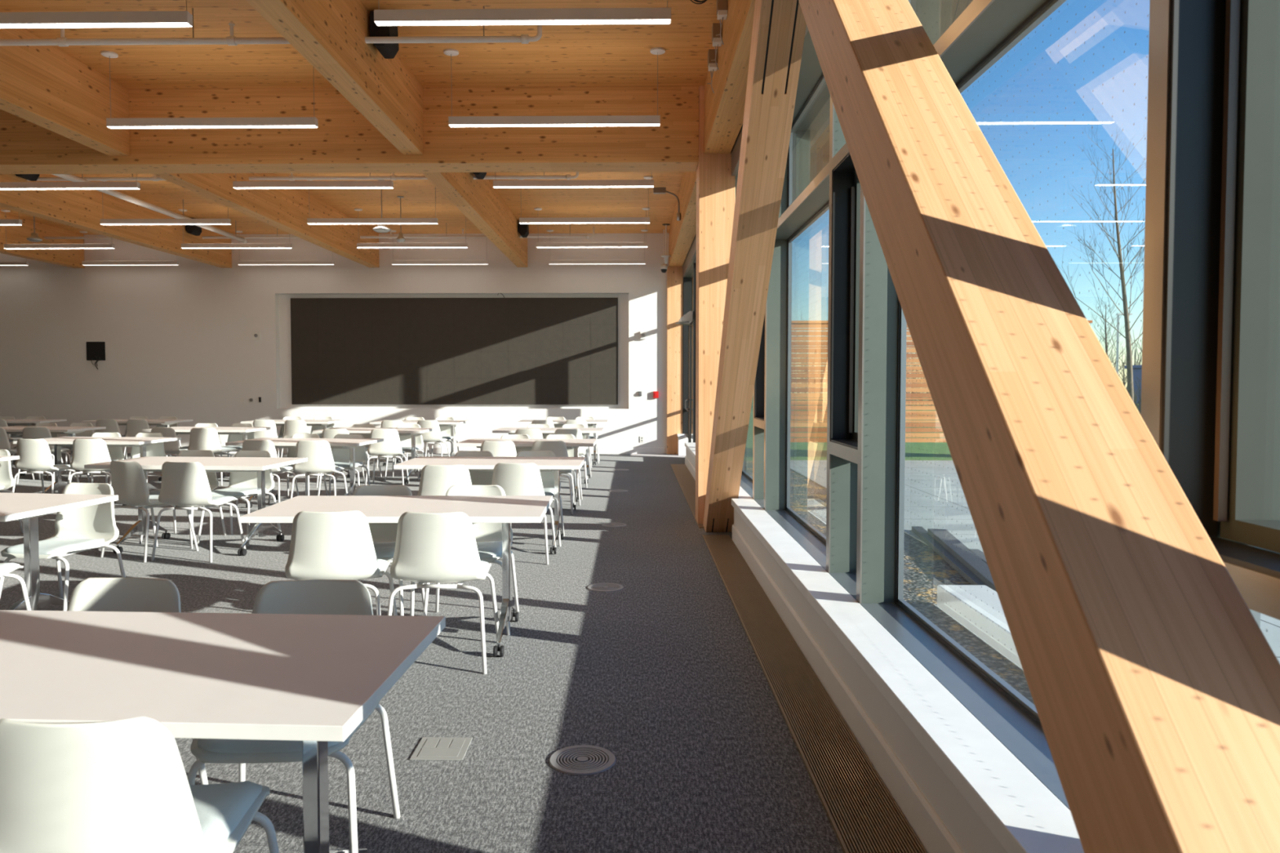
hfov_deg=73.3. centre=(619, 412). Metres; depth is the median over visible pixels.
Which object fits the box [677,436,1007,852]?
wall
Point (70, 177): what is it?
pipe
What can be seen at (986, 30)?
window
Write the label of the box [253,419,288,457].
chair
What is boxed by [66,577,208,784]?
chair
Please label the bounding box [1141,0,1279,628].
window
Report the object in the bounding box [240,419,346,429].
meeting table
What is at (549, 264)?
diffuser
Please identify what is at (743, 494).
trim
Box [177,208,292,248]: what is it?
linear pendant
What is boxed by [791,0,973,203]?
window
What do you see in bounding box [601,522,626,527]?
outlet
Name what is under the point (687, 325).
light
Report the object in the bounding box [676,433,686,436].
trim
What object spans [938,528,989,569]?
plank
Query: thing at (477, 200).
ceiling beam
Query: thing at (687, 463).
baseboard
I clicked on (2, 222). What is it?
linear pendant
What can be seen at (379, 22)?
diffuser
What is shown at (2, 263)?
linear pendant
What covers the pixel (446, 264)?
diffuser
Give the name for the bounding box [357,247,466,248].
diffuser
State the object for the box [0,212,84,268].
ceiling beam
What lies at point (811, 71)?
trim
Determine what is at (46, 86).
ceiling beam
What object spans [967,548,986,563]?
plank
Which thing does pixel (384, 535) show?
chair
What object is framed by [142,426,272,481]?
meeting table
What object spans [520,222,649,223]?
diffuser
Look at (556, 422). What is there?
meeting table
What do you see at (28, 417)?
chair
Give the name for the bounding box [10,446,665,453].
baseboard
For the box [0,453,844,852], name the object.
floor
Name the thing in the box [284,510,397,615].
chair
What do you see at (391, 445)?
chair
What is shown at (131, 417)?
chair
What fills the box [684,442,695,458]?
window sill
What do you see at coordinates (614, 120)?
linear pendant
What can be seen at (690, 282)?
door
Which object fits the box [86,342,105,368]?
loudspeaker
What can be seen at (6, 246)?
linear pendant
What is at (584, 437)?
chair
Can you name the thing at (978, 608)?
concrete bench
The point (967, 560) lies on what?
plank
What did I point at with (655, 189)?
conduit
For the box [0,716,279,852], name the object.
chair
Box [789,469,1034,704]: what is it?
gravel ground
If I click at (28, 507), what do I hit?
meeting table
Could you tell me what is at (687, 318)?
operator
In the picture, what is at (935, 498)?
ground
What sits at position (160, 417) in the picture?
chair
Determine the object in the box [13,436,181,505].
meeting table
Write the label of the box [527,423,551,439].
chair
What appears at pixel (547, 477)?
chair
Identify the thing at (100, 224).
diffuser
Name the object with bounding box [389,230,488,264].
linear pendant
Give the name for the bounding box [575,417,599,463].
chair
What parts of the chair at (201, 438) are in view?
leg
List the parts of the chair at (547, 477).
leg, leg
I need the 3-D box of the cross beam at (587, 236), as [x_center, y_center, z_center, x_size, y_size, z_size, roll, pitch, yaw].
[-7.147,-3.301,15.709,13.398,0.284,0.068,0,2,1]
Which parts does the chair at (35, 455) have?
leg, leg, seat frame, leg, leg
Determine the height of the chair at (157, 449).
0.791 m
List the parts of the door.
glass pane, glass pane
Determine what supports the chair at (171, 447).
on the floor
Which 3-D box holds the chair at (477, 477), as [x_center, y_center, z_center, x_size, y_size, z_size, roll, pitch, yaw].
[-1.347,0.755,7.648,0.517,0.791,0.518,0,2,5]
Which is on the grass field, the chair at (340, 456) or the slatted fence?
the slatted fence
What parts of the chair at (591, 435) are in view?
leg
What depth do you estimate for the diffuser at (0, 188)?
9.99 m
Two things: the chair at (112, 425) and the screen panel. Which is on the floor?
the chair at (112, 425)
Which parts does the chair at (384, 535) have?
leg, leg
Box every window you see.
[740,395,753,497]
[752,275,791,509]
[764,74,829,570]
[791,0,973,203]
[826,95,860,599]
[856,0,1070,810]
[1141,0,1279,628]
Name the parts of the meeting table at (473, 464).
leg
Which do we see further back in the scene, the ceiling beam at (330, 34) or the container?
the container
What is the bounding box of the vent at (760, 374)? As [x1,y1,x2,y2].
[754,275,791,421]
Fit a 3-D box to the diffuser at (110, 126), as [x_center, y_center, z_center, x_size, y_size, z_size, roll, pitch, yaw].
[-3.577,-2.506,7.558,1.834,0.003,0.058,0,2,1]
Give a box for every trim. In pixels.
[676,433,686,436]
[682,25,808,277]
[684,30,826,277]
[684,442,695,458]
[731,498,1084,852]
[737,485,752,498]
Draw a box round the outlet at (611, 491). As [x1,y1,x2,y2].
[608,489,628,492]
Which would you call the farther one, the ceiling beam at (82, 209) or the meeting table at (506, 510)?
the ceiling beam at (82, 209)
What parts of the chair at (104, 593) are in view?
leg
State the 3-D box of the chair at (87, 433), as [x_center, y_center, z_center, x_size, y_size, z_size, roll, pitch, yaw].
[-8.165,0.568,12.855,0.517,0.791,0.518,0,2,-2]
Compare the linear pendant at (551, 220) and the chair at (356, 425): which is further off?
the chair at (356, 425)
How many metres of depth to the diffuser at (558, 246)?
14.31 m
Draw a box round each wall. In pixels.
[0,233,685,453]
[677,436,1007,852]
[685,84,830,257]
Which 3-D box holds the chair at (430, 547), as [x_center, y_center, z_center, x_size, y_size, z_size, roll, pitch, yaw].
[-0.899,0.872,4.426,0.517,0.791,0.518,0,2,1]
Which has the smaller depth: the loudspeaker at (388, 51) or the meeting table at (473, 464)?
the loudspeaker at (388, 51)
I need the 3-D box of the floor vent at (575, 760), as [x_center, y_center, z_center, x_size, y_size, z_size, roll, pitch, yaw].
[-0.138,1.305,3.223,0.249,0.005,0.251,0,2,1]
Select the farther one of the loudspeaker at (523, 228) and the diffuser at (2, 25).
the loudspeaker at (523, 228)
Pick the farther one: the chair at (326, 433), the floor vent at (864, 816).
the chair at (326, 433)
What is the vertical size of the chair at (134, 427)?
0.791 m
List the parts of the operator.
arm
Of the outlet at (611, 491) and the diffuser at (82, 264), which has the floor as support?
the outlet at (611, 491)
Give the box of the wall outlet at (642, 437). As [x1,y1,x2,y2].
[640,435,644,442]
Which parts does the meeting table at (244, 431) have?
leg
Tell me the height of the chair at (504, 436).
0.791 m
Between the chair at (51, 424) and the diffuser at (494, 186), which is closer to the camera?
the diffuser at (494, 186)
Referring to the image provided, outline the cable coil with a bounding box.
[690,0,706,4]
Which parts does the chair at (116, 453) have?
leg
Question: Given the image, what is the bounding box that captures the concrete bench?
[937,585,1022,669]
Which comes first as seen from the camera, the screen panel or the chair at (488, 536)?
the chair at (488, 536)
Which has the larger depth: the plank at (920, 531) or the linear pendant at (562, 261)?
the linear pendant at (562, 261)
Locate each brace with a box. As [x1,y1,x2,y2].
[702,0,806,532]
[798,0,1279,852]
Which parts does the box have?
lid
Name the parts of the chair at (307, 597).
leg, leg, leg, leg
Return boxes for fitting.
[661,223,671,263]
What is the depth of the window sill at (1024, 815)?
2.67 m
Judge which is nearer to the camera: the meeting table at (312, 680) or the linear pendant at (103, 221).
the meeting table at (312, 680)
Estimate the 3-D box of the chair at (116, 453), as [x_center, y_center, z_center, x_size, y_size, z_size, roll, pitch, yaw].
[-6.344,0.655,10.447,0.517,0.791,0.518,0,2,-2]
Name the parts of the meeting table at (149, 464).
leg, leg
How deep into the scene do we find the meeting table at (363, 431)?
12.19 m
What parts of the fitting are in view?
rod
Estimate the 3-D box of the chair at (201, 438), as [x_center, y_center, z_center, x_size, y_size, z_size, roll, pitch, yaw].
[-5.688,0.600,11.969,0.517,0.791,0.518,0,2,-2]
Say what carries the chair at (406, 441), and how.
on the floor
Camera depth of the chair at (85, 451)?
9.52 m
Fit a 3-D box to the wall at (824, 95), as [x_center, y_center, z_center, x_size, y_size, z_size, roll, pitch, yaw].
[1.300,-0.925,5.520,0.420,4.300,23.140,0,2,1]
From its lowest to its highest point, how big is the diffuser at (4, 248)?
0.003 m
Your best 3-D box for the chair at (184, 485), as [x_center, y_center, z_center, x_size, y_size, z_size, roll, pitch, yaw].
[-3.429,0.778,7.025,0.517,0.791,0.518,0,2,7]
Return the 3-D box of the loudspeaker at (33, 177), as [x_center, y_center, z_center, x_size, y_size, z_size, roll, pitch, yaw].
[-7.610,-3.127,11.018,0.175,0.265,0.280,0,2,1]
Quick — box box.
[409,737,472,760]
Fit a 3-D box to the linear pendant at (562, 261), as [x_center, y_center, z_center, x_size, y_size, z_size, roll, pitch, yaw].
[-0.425,-3.145,16.386,1.932,0.644,0.132,0,2,1]
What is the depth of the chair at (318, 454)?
9.27 m
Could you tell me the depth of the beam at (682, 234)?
12.69 m
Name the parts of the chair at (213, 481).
leg, leg, leg, leg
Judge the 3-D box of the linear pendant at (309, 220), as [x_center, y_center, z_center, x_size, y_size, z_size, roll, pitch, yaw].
[-3.503,-2.994,12.188,1.932,0.644,0.132,0,2,1]
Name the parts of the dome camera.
rod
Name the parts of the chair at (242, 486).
leg, leg, leg, seat frame, leg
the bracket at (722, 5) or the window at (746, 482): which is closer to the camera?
the bracket at (722, 5)
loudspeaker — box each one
[14,173,39,181]
[86,342,105,368]
[185,217,201,235]
[369,11,399,58]
[472,172,486,179]
[518,220,528,237]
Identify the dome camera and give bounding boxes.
[660,229,667,272]
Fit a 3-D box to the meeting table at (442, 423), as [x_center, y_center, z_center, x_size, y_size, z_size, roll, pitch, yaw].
[-3.384,0.525,14.705,1.520,0.739,0.800,0,2,3]
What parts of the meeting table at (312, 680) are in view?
leg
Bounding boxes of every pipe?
[0,5,542,46]
[26,172,578,181]
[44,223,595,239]
[51,173,248,243]
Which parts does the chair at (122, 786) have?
leg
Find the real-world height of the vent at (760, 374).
1.467 m
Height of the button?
0.100 m
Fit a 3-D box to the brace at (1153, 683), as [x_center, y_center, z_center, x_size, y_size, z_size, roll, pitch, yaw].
[0.850,-0.479,2.228,0.258,3.645,4.084,0,2,1]
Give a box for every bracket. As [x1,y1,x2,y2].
[706,48,717,93]
[711,22,722,70]
[715,0,728,44]
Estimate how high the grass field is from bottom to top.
0.170 m
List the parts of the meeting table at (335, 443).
leg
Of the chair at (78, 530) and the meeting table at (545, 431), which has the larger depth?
the meeting table at (545, 431)
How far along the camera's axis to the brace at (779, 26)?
5.67 m
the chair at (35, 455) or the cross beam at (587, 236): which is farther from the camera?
the cross beam at (587, 236)
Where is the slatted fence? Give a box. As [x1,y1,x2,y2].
[790,320,1092,442]
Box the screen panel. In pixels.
[290,293,617,404]
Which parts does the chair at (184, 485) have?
leg, leg, seat frame, leg, leg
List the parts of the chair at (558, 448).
leg, leg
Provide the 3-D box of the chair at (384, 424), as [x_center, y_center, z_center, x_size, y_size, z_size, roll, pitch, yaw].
[-3.720,0.517,14.276,0.517,0.791,0.518,0,2,-2]
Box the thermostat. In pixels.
[252,331,261,339]
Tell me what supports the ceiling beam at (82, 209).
attached to the ceiling
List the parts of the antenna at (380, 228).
rod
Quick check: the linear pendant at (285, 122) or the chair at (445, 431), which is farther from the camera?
the chair at (445, 431)
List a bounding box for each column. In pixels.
[666,266,683,453]
[695,85,735,524]
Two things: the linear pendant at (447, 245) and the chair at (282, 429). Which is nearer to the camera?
the linear pendant at (447, 245)
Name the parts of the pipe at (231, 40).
hanger rod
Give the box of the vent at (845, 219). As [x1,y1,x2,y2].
[830,152,860,449]
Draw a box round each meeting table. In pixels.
[0,455,19,461]
[0,492,118,610]
[0,609,445,852]
[2,426,106,475]
[4,419,66,458]
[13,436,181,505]
[81,418,192,459]
[84,456,307,555]
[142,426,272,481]
[225,437,383,507]
[239,495,552,657]
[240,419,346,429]
[312,427,436,484]
[369,420,471,466]
[393,456,586,554]
[455,438,597,510]
[492,427,604,483]
[516,419,608,465]
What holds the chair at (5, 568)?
on the floor
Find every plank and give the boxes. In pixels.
[911,526,989,587]
[927,528,996,591]
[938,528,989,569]
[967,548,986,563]
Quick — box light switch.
[240,396,244,403]
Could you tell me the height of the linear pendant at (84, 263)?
0.644 m
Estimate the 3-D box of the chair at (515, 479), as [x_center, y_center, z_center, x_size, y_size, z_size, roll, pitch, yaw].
[-0.790,0.781,6.933,0.517,0.791,0.518,0,2,4]
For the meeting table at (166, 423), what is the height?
0.739 m
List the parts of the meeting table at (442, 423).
leg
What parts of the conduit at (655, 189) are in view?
arm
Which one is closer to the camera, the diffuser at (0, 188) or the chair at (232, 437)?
the diffuser at (0, 188)
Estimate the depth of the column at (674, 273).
16.72 m
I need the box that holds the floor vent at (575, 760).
[548,745,616,775]
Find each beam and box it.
[0,27,129,155]
[0,85,698,173]
[0,173,231,267]
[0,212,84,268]
[151,173,379,267]
[246,0,423,155]
[421,172,527,266]
[668,171,696,266]
[704,0,755,153]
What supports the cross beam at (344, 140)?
attached to the ceiling
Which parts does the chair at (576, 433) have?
leg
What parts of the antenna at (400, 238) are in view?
rod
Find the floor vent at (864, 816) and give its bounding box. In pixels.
[702,534,926,852]
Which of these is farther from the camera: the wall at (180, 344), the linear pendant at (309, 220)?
the wall at (180, 344)
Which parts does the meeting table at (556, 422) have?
leg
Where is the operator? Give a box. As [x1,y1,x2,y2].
[675,311,693,325]
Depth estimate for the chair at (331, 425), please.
15.33 m
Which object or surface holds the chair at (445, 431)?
on the floor
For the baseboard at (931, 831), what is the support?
attached to the wall at (962, 822)
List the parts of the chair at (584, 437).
leg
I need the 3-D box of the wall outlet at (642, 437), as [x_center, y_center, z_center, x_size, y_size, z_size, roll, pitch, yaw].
[0.441,0.533,16.858,0.080,0.120,0.015,0,2,1]
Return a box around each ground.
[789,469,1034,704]
[790,460,1279,663]
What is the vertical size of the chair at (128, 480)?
0.791 m
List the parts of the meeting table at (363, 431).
leg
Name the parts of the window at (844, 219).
frame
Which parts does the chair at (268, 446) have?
leg, leg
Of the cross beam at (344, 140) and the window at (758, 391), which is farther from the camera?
the cross beam at (344, 140)
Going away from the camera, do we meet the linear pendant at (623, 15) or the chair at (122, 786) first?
the chair at (122, 786)
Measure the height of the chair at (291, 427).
0.791 m
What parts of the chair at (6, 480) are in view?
leg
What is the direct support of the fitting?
hanging from the ceiling
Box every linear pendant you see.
[0,0,192,28]
[0,177,140,189]
[0,209,114,248]
[0,215,22,225]
[0,261,28,265]
[79,231,178,265]
[99,180,231,225]
[100,50,318,128]
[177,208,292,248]
[232,172,393,188]
[235,230,334,265]
[306,179,437,224]
[354,208,467,248]
[373,0,671,25]
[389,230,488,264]
[443,47,665,127]
[493,171,653,187]
[517,175,653,223]
[533,207,649,247]
[546,229,648,264]
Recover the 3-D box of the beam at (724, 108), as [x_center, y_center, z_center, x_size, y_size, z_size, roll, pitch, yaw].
[0.887,-2.702,4.222,0.255,0.655,8.340,0,2,1]
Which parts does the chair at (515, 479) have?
leg, leg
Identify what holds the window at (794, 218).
in the wall at (824, 95)
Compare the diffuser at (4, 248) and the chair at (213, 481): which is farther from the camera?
the diffuser at (4, 248)
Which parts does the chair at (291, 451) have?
leg, leg, leg, leg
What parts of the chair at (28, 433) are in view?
leg, leg, leg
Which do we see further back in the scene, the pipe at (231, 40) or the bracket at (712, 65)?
the bracket at (712, 65)
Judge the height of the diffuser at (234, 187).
0.003 m
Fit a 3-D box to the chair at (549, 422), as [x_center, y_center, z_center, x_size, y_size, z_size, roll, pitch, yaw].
[-1.260,0.514,14.336,0.517,0.791,0.518,0,2,1]
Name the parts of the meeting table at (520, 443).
leg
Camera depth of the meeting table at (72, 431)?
12.53 m
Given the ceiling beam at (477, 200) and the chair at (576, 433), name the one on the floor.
the chair at (576, 433)
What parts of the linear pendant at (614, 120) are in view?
cord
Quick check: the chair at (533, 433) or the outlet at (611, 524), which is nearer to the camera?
the outlet at (611, 524)
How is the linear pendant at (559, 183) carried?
hanging from the ceiling
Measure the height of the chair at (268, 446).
0.791 m
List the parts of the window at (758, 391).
frame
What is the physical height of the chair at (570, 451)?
0.791 m
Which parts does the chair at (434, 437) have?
leg, leg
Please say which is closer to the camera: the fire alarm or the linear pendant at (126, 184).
the linear pendant at (126, 184)
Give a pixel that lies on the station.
(655, 393)
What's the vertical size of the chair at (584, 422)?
0.791 m
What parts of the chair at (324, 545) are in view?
leg, leg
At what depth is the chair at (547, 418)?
15.32 m
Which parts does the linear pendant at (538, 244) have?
cord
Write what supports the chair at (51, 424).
on the floor
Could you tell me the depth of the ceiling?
7.84 m
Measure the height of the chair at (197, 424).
0.791 m
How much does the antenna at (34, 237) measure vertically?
0.700 m
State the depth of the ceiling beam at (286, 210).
12.43 m
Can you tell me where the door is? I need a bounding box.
[683,262,696,442]
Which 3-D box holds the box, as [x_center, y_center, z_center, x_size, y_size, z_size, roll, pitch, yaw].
[-0.687,1.302,3.330,0.200,0.005,0.200,0,2,1]
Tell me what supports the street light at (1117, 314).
on the grass field
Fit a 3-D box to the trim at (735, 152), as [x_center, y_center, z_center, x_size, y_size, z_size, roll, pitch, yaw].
[1.065,-2.314,5.324,0.045,0.230,22.840,0,2,1]
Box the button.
[248,397,253,402]
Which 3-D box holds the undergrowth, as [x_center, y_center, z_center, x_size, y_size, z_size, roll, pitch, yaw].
[34.121,-2.866,42.427,60.410,5.750,21.919,0,2,1]
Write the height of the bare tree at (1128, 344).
10.789 m
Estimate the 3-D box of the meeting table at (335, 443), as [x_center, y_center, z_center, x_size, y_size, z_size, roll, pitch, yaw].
[-3.601,0.697,9.931,1.520,0.739,0.800,0,2,5]
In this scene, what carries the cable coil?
hanging from the ceiling
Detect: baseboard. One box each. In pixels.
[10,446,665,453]
[684,456,695,480]
[732,524,964,852]
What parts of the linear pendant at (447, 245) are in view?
cord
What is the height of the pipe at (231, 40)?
0.284 m
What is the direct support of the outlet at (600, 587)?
on the floor
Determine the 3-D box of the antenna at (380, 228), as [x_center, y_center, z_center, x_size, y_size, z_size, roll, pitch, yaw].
[-3.410,-2.952,12.328,0.260,0.740,0.260,0,2,1]
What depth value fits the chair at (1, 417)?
15.49 m
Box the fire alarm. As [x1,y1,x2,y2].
[640,331,645,338]
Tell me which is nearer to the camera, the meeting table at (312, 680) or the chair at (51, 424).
the meeting table at (312, 680)
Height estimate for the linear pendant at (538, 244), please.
0.644 m
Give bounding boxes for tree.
[1056,116,1146,402]
[1091,297,1138,371]
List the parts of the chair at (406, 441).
leg, leg, leg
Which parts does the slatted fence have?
rail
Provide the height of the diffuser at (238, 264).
0.003 m
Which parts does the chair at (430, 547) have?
leg, leg, seat frame, leg, leg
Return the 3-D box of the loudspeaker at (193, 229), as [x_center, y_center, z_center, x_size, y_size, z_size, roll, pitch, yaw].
[-7.542,-3.278,15.215,0.175,0.265,0.280,0,2,1]
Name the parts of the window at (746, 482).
frame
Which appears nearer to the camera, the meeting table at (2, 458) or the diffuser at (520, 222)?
the meeting table at (2, 458)
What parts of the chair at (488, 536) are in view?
leg, leg, leg, leg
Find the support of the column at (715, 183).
on the floor
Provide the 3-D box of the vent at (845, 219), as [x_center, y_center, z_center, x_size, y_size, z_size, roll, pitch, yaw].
[1.252,-0.562,4.365,0.214,1.467,0.588,0,2,1]
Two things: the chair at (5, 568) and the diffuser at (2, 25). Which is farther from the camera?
the diffuser at (2, 25)
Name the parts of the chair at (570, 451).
leg, leg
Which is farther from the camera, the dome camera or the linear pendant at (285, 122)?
the dome camera
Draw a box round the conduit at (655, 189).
[653,186,680,220]
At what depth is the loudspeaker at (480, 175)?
10.92 m
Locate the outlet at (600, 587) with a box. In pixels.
[587,582,623,591]
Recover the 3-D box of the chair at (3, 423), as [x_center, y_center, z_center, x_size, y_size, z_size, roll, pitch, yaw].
[-10.437,0.504,14.614,0.517,0.791,0.518,0,2,1]
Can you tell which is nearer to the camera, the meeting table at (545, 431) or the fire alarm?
the meeting table at (545, 431)
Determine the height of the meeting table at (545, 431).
0.739 m
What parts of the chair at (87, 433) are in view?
leg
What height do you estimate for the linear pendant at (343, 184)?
0.644 m
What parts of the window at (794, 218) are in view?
frame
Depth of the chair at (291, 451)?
10.41 m
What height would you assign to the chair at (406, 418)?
0.791 m
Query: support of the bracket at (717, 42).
attached to the beam at (724, 108)
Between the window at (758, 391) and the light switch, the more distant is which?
the light switch
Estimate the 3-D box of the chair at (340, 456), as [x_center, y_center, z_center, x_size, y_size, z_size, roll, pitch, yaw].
[-3.248,0.665,10.148,0.517,0.791,0.518,0,2,-2]
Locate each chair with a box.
[0,416,16,435]
[0,419,22,445]
[0,426,34,479]
[0,449,23,533]
[0,482,125,610]
[0,562,31,610]
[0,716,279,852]
[8,416,45,442]
[10,422,65,475]
[12,438,79,493]
[16,426,75,484]
[46,422,101,478]
[66,432,124,484]
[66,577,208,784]
[68,438,111,484]
[95,418,120,434]
[100,460,198,562]
[109,432,166,484]
[120,416,151,459]
[124,419,167,456]
[138,449,226,544]
[147,427,187,473]
[151,461,245,562]
[155,416,181,447]
[178,423,225,475]
[186,579,399,852]
[187,427,232,485]
[196,450,281,546]
[213,423,254,475]
[234,440,298,512]
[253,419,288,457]
[267,433,328,503]
[278,416,302,457]
[280,419,308,457]
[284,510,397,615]
[289,440,347,498]
[310,417,334,438]
[315,428,364,488]
[317,434,369,495]
[335,423,382,480]
[352,484,425,615]
[364,428,408,484]
[376,420,407,468]
[384,424,424,480]
[387,511,501,674]
[394,417,429,464]
[417,419,449,456]
[417,464,471,495]
[422,484,519,635]
[425,417,458,456]
[454,450,493,484]
[480,440,516,457]
[491,462,556,564]
[501,434,531,453]
[515,428,542,439]
[515,450,564,546]
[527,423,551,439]
[531,419,554,427]
[531,440,575,514]
[545,434,582,505]
[546,417,565,427]
[554,428,587,488]
[561,424,591,479]
[564,419,591,467]
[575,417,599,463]
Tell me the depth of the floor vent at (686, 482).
11.84 m
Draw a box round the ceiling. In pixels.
[0,0,719,235]
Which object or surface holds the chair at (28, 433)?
on the floor
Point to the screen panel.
(360, 351)
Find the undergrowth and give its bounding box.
[791,311,1142,415]
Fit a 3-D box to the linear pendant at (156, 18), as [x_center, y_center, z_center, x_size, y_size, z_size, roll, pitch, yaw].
[-3.612,-2.749,5.393,1.932,0.644,0.132,0,2,1]
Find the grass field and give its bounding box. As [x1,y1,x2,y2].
[790,400,1138,460]
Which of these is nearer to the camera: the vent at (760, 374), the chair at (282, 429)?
the vent at (760, 374)
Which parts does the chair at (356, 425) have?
leg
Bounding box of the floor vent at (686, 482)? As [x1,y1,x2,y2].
[671,464,703,528]
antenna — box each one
[26,216,42,242]
[372,179,391,232]
[395,195,405,241]
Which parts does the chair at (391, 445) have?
leg, leg, leg, leg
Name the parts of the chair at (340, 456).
leg, leg, leg, leg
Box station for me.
[653,391,658,398]
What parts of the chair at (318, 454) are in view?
leg, leg, seat frame, leg, leg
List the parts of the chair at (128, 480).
leg, leg, seat frame, leg, leg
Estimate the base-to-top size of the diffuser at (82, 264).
0.003 m
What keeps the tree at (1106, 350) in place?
on the grass field
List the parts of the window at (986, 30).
frame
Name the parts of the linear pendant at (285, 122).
cord, cord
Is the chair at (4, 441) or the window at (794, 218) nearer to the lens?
the window at (794, 218)
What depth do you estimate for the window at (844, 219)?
4.65 m
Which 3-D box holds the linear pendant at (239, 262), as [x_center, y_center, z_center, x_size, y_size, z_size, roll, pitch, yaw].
[-6.394,-3.148,16.483,1.932,0.644,0.132,0,2,1]
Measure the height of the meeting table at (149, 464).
0.739 m
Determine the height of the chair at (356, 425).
0.791 m
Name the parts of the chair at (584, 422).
leg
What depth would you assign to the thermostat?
16.86 m
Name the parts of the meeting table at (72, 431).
leg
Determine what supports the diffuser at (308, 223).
attached to the linear pendant at (309, 220)
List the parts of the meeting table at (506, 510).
leg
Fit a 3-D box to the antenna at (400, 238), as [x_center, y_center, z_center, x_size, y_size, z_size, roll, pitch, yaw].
[-3.413,-3.011,13.417,0.143,0.700,0.143,0,2,1]
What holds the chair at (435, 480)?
on the floor
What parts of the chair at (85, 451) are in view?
leg, leg, seat frame, leg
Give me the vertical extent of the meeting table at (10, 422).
0.739 m
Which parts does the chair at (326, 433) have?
leg, leg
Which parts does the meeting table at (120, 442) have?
leg, leg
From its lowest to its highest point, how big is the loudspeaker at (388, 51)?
0.265 m
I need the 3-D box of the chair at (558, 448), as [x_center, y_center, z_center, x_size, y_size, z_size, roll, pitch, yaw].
[-0.749,0.691,9.431,0.517,0.791,0.518,0,2,1]
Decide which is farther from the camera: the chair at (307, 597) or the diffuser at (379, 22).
the diffuser at (379, 22)
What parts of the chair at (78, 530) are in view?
leg, leg, leg, seat frame, leg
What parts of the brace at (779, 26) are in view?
knife plate, knife plate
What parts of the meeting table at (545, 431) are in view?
leg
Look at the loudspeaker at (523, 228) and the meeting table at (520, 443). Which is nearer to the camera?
the meeting table at (520, 443)
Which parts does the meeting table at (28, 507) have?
leg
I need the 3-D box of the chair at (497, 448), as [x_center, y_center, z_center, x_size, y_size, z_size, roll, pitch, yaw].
[-1.308,0.691,9.430,0.517,0.791,0.518,0,2,-2]
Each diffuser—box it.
[0,22,191,28]
[0,187,139,189]
[4,248,114,248]
[82,264,177,265]
[100,223,229,225]
[107,125,316,128]
[182,247,290,248]
[234,186,392,188]
[238,264,333,265]
[308,222,436,224]
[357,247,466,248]
[374,19,670,25]
[445,263,487,264]
[448,124,659,127]
[493,186,653,187]
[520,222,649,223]
[549,263,645,264]
[558,246,647,247]
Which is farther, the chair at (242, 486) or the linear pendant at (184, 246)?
the linear pendant at (184, 246)
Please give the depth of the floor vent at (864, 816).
3.48 m
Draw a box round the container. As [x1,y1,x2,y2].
[1124,364,1142,410]
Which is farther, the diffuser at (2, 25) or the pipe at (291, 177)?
the pipe at (291, 177)
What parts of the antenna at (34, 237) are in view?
rod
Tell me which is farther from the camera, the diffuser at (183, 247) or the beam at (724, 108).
the diffuser at (183, 247)
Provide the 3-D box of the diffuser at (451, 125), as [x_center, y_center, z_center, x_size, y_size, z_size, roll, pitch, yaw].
[-0.568,-2.505,7.510,1.834,0.003,0.058,0,2,1]
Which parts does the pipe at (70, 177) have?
hanger rod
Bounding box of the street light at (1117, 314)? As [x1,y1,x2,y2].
[1115,313,1132,374]
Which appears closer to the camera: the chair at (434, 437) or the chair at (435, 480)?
the chair at (435, 480)
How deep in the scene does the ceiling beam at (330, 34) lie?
6.47 m
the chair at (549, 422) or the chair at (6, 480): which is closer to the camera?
the chair at (6, 480)
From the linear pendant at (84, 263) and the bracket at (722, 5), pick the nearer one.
the bracket at (722, 5)

